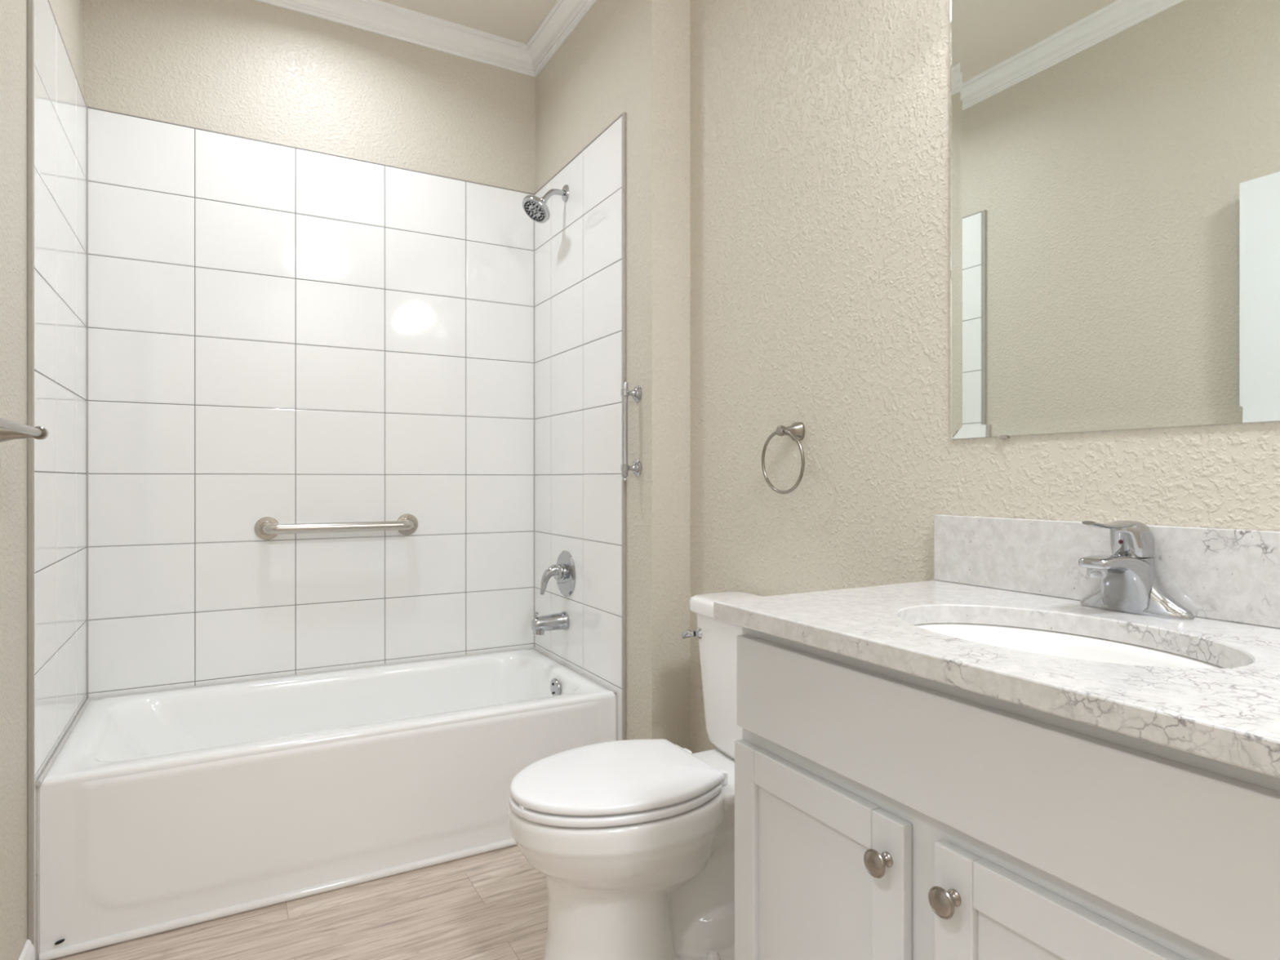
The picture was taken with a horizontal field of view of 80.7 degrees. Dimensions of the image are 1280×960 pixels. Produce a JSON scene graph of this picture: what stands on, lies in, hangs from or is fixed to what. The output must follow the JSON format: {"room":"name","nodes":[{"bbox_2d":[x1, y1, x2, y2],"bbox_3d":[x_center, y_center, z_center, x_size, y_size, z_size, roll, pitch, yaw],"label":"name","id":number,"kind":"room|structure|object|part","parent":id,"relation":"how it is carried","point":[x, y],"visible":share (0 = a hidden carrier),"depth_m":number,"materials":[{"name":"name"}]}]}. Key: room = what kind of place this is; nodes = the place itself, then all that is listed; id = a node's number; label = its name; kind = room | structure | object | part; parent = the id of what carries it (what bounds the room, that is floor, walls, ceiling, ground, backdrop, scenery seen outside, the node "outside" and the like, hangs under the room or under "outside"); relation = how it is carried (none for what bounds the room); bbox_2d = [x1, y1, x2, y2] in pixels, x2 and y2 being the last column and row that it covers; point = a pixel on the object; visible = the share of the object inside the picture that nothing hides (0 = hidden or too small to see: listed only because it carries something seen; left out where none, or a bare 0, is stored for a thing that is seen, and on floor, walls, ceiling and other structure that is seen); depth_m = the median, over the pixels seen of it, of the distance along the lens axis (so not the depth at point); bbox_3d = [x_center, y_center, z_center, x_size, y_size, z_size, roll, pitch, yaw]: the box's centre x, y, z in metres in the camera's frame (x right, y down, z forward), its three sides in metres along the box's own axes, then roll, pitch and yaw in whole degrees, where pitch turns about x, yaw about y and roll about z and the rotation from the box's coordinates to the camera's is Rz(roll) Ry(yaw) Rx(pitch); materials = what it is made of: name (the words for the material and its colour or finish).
{"room":"bathroom","nodes":[
{"label":"bathroom","id":0,"kind":"room"},
{"bbox_2d":[0,0,86,959],"bbox_3d":[-0.896,-0.321,0.720,0.130,2.850,3.729,0,0,-29],"label":"wall","id":1,"kind":"structure","parent":0,"point":[43,106],"depth_m":1.71,"materials":[{"name":"beige paint"}]},
{"bbox_2d":[0,417,48,442],"bbox_3d":[-1.014,-0.089,1.138,0.090,0.052,0.681,0,0,-29],"label":"towel bar","id":2,"kind":"object","parent":1,"relation":"attached to","point":[9,429],"visible":1,"depth_m":1.39,"materials":[{"name":"silver metal"}]},
{"bbox_3d":[-1.177,-0.089,1.407,0.068,0.052,0.052,0,0,-29],"label":"post","id":3,"kind":"part","parent":2,"relation":"part of","materials":[{"name":"silver metal"}]},
{"bbox_2d":[18,939,34,959],"bbox_3d":[-0.948,1.065,0.941,0.013,0.078,1.706,0,0,-29],"label":"baseboard","id":4,"kind":"structure","parent":1,"relation":"attached to","point":[28,952],"depth_m":1.66,"materials":[{"name":"white paint"}]},
{"bbox_3d":[-1.555,-0.036,2.028,0.010,2.280,0.781,0,0,-29],"label":"edge trim","id":5,"kind":"part","parent":1,"relation":"part of","materials":[{"name":"tile"}]},
{"bbox_3d":[-1.559,-0.034,2.036,0.010,2.276,0.764,0,0,-29],"label":"tile panel","id":6,"kind":"part","parent":1,"relation":"part of","materials":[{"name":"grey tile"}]},
{"bbox_2d":[51,844,548,959],"bbox_3d":[-0.736,1.145,0.810,3.300,0.080,3.970,0,0,-29],"label":"floor","id":7,"kind":"structure","parent":0,"point":[493,904],"depth_m":1.86,"materials":[{"name":"brown wood"}]},
{"bbox_2d":[35,647,617,959],"bbox_3d":[-0.902,0.894,2.404,1.496,0.419,0.757,0,0,-29],"label":"bathtub","id":8,"kind":"object","parent":7,"relation":"on","point":[165,810],"visible":0.84,"depth_m":2.06,"materials":[{"name":"ceramic"}]},
{"bbox_2d":[40,648,615,788],"bbox_3d":[-0.907,0.897,2.411,1.491,0.413,0.735,0,0,-29],"label":"basin","id":9,"kind":"object","parent":8,"relation":"in","point":[472,721],"depth_m":2.32,"materials":[{"name":"ceramic"}]},
{"bbox_3d":[-0.303,0.744,2.687,0.015,0.074,0.074,0,0,-29],"label":"overflow plate","id":10,"kind":"part","parent":8,"relation":"part of","materials":[{"name":"silver metal"}]},
{"bbox_2d":[508,591,764,959],"bbox_3d":[0.057,0.705,1.748,0.739,0.797,0.432,0,0,-29],"label":"toilet","id":11,"kind":"object","parent":7,"relation":"on","point":[633,841],"visible":0.8,"depth_m":1.60,"materials":[{"name":"ceramic"}]},
{"bbox_3d":[-0.072,0.682,1.677,0.444,0.017,0.364,0,0,-29],"label":"seat","id":12,"kind":"part","parent":11,"relation":"part of","materials":[{"name":"plastic"}]},
{"bbox_3d":[-0.068,0.655,1.679,0.449,0.025,0.364,0,0,-29],"label":"lid","id":13,"kind":"part","parent":11,"relation":"part of","materials":[{"name":"plastic"}]},
{"bbox_3d":[0.046,0.900,1.742,0.712,0.408,0.370,0,0,-29],"label":"bowl","id":14,"kind":"part","parent":11,"relation":"part of","materials":[{"name":"ceramic"}]},
{"bbox_3d":[0.137,0.404,1.983,0.058,0.030,0.030,0,0,-4],"label":"flush handle","id":15,"kind":"part","parent":11,"relation":"part of","materials":[{"name":"silver metal"}]},
{"bbox_3d":[0.299,0.526,1.883,0.168,0.348,0.404,0,0,-29],"label":"tank","id":16,"kind":"part","parent":11,"relation":"part of","materials":[{"name":"ceramic"}]},
{"bbox_3d":[0.297,0.329,1.882,0.190,0.044,0.432,0,0,-29],"label":"tank lid","id":17,"kind":"part","parent":11,"relation":"part of","materials":[{"name":"ceramic"}]},
{"bbox_2d":[734,626,1279,959],"bbox_3d":[0.558,0.668,1.044,0.555,0.872,0.758,0,0,-29],"label":"vanity cabinet","id":18,"kind":"object","parent":7,"relation":"on","point":[882,812],"visible":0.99,"depth_m":0.86,"materials":[{"name":"grey paint"}]},
{"bbox_3d":[0.254,0.708,1.103,0.006,0.445,0.248,0,0,-29],"label":"panel","id":19,"kind":"part","parent":18,"relation":"part of","materials":[{"name":"grey paint"}]},
{"bbox_3d":[0.251,0.459,1.101,0.019,0.053,0.248,0,0,-29],"label":"rail","id":20,"kind":"part","parent":18,"relation":"part of","materials":[{"name":"grey paint"}]},
{"bbox_3d":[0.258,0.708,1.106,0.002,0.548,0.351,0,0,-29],"label":"door","id":21,"kind":"part","parent":18,"relation":"part of","materials":[{"name":"grey paint"}]},
{"bbox_3d":[0.304,0.485,0.957,0.028,0.035,0.035,0,0,-29],"label":"knob","id":22,"kind":"part","parent":18,"relation":"part of","materials":[{"name":"silver metal"}]},
{"bbox_3d":[0.353,0.485,0.869,0.028,0.035,0.035,0,0,-29],"label":"knob","id":23,"kind":"part","parent":18,"relation":"part of","materials":[{"name":"silver metal"}]},
{"bbox_2d":[713,580,1279,777],"bbox_3d":[0.559,0.217,1.044,0.556,0.030,0.796,0,0,-29],"label":"countertop","id":24,"kind":"structure","parent":18,"relation":"on","point":[1230,714],"depth_m":0.89,"materials":[{"name":"grey stone"}]},
{"bbox_2d":[915,622,1224,668],"bbox_3d":[0.551,0.309,1.015,0.348,0.152,0.486,0,0,-29],"label":"sink","id":25,"kind":"object","parent":24,"relation":"in","point":[1054,643],"visible":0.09,"depth_m":1.14,"materials":[{"name":"ceramic"}]},
{"bbox_2d":[1078,520,1195,619],"bbox_3d":[0.718,0.131,1.135,0.146,0.142,0.162,0,0,-29],"label":"faucet","id":26,"kind":"object","parent":24,"relation":"on","point":[1130,583],"visible":1,"depth_m":1.12,"materials":[{"name":"silver metal"}]},
{"bbox_3d":[0.707,0.067,1.129,0.120,0.015,0.036,0,0,-29],"label":"lever","id":27,"kind":"part","parent":26,"relation":"part of","materials":[{"name":"silver metal"}]},
{"bbox_3d":[0.709,0.157,1.130,0.116,0.088,0.069,0,0,-29],"label":"spout","id":28,"kind":"part","parent":26,"relation":"part of","materials":[{"name":"silver metal"}]},
{"bbox_3d":[0.753,0.089,1.155,0.066,0.053,0.053,0,0,-29],"label":"handle","id":29,"kind":"part","parent":26,"relation":"part of","materials":[{"name":"silver metal"}]},
{"bbox_3d":[0.448,0.709,0.754,0.006,0.445,0.246,0,0,-29],"label":"panel","id":30,"kind":"part","parent":18,"relation":"part of","materials":[{"name":"grey paint"}]},
{"bbox_3d":[0.445,0.459,0.752,0.019,0.053,0.246,0,0,-29],"label":"rail","id":31,"kind":"part","parent":18,"relation":"part of","materials":[{"name":"grey paint"}]},
{"bbox_2d":[83,0,535,698],"bbox_3d":[-1.056,-0.322,2.826,1.898,2.850,0.135,0,0,-29],"label":"wall","id":32,"kind":"structure","parent":0,"point":[310,253],"depth_m":2.67,"materials":[{"name":"white tile"}]},
{"bbox_3d":[-1.090,-1.175,2.739,1.495,0.004,0.010,0,0,-29],"label":"edge trim","id":33,"kind":"part","parent":32,"relation":"part of","materials":[{"name":"tile"}]},
{"bbox_2d":[253,513,417,539],"bbox_3d":[-1.069,0.168,2.700,0.555,0.080,0.079,0,0,-29],"label":"grab bar","id":34,"kind":"object","parent":32,"relation":"attached to","point":[266,527],"visible":1,"depth_m":2.65,"materials":[{"name":"metal"}]},
{"bbox_2d":[255,0,535,77],"bbox_3d":[-1.076,-1.704,2.714,1.515,0.086,0.066,0,0,-29],"label":"trim","id":35,"kind":"structure","parent":32,"relation":"attached to","point":[375,16],"depth_m":2.85,"materials":[{"name":"white paint"}]},
{"bbox_2d":[378,0,556,44],"bbox_3d":[-0.736,-1.786,0.808,3.300,0.080,3.970,0,0,-29],"label":"ceiling","id":36,"kind":"structure","parent":0,"point":[517,20],"depth_m":2.81,"materials":[{"name":"beige paint"}]},
{"bbox_2d":[534,0,1279,753],"bbox_3d":[0.587,-0.321,1.544,0.274,2.850,3.729,0,0,-29],"label":"wall","id":37,"kind":"structure","parent":0,"point":[751,233],"depth_m":2.07,"materials":[{"name":"beige paint"}]},
{"bbox_2d":[522,184,568,223],"bbox_3d":[-0.347,-1.024,2.767,0.169,0.154,0.113,0,0,-29],"label":"shower","id":38,"kind":"object","parent":37,"relation":"attached to","point":[535,207],"visible":1,"depth_m":2.75,"materials":[{"name":"silver metal"}]},
{"bbox_3d":[-0.322,-1.050,2.787,0.088,0.059,0.022,0,0,-29],"label":"shower arm","id":39,"kind":"part","parent":38,"relation":"part of","materials":[{"name":"silver metal"}]},
{"bbox_2d":[530,611,569,635],"bbox_3d":[-0.333,0.525,2.781,0.133,0.085,0.062,0,0,-29],"label":"tub spout","id":40,"kind":"object","parent":37,"relation":"attached to","point":[557,621],"visible":1,"depth_m":2.76,"materials":[{"name":"silver metal"}]},
{"bbox_2d":[533,628,544,635],"bbox_3d":[-0.370,0.553,2.760,0.045,0.028,0.044,0,0,-29],"label":"outlet","id":41,"kind":"object","parent":40,"relation":"attached to","point":[535,631],"depth_m":2.74,"materials":[{"name":"silver metal"}]},
{"bbox_2d":[540,550,575,596],"bbox_3d":[-0.321,0.349,2.788,0.104,0.172,0.172,0,0,-29],"label":"shower valve","id":42,"kind":"object","parent":37,"relation":"attached to","point":[564,571],"visible":1,"depth_m":2.77,"materials":[{"name":"silver metal"}]},
{"bbox_3d":[-0.329,0.367,2.783,0.084,0.110,0.050,0,0,-29],"label":"lever","id":43,"kind":"part","parent":42,"relation":"part of","materials":[{"name":"silver metal"}]},
{"bbox_2d":[526,0,595,77],"bbox_3d":[-0.210,-1.704,2.647,0.066,0.086,1.025,0,0,-29],"label":"trim","id":44,"kind":"structure","parent":37,"relation":"attached to","point":[564,15],"depth_m":2.85,"materials":[{"name":"white paint"}]},
{"bbox_3d":[-0.242,-0.035,2.763,0.010,2.276,0.773,0,0,-29],"label":"tile panel","id":45,"kind":"part","parent":37,"relation":"part of","materials":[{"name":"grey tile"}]},
{"bbox_3d":[-0.239,-0.038,2.759,0.010,2.282,0.784,0,0,-29],"label":"edge trim","id":46,"kind":"part","parent":37,"relation":"part of","materials":[{"name":"tile"}]},
{"bbox_2d":[620,377,641,481],"bbox_3d":[-0.032,-0.155,2.337,0.058,0.322,0.052,0,0,-29],"label":"grab bar","id":47,"kind":"object","parent":37,"relation":"attached to","point":[636,393],"visible":1,"depth_m":2.32,"materials":[{"name":"silver metal"}]},
{"bbox_3d":[-0.024,-0.270,2.341,0.040,0.052,0.052,0,0,-29],"label":"mounting post","id":48,"kind":"part","parent":47,"relation":"part of","materials":[{"name":"silver metal"}]},
{"bbox_3d":[-0.024,-0.037,2.341,0.040,0.052,0.052,0,0,-29],"label":"mounting post","id":49,"kind":"part","parent":47,"relation":"part of","materials":[{"name":"silver metal"}]},
{"bbox_2d":[761,422,804,493],"bbox_3d":[0.371,-0.055,1.886,0.066,0.181,0.161,0,0,-29],"label":"towel ring","id":50,"kind":"object","parent":37,"relation":"attached to","point":[796,431],"visible":1,"depth_m":1.88,"materials":[{"name":"silver metal"}]},
{"bbox_3d":[0.379,-0.122,1.890,0.048,0.047,0.047,0,0,-29],"label":"post","id":51,"kind":"part","parent":50,"relation":"part of","materials":[{"name":"silver metal"}]},
{"bbox_2d":[933,514,1279,628],"bbox_3d":[0.793,0.136,1.174,0.020,0.131,0.796,0,0,-29],"label":"backsplash","id":52,"kind":"structure","parent":37,"relation":"attached to","point":[1221,574],"depth_m":1.24,"materials":[{"name":"grey stone"}]},
{"bbox_2d":[950,0,1279,439],"bbox_3d":[0.800,-0.536,1.173,0.009,0.919,0.748,0,0,-29],"label":"mirror","id":53,"kind":"object","parent":37,"relation":"attached to","point":[1115,164],"visible":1,"depth_m":1.22,"materials":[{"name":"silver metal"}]}
]}

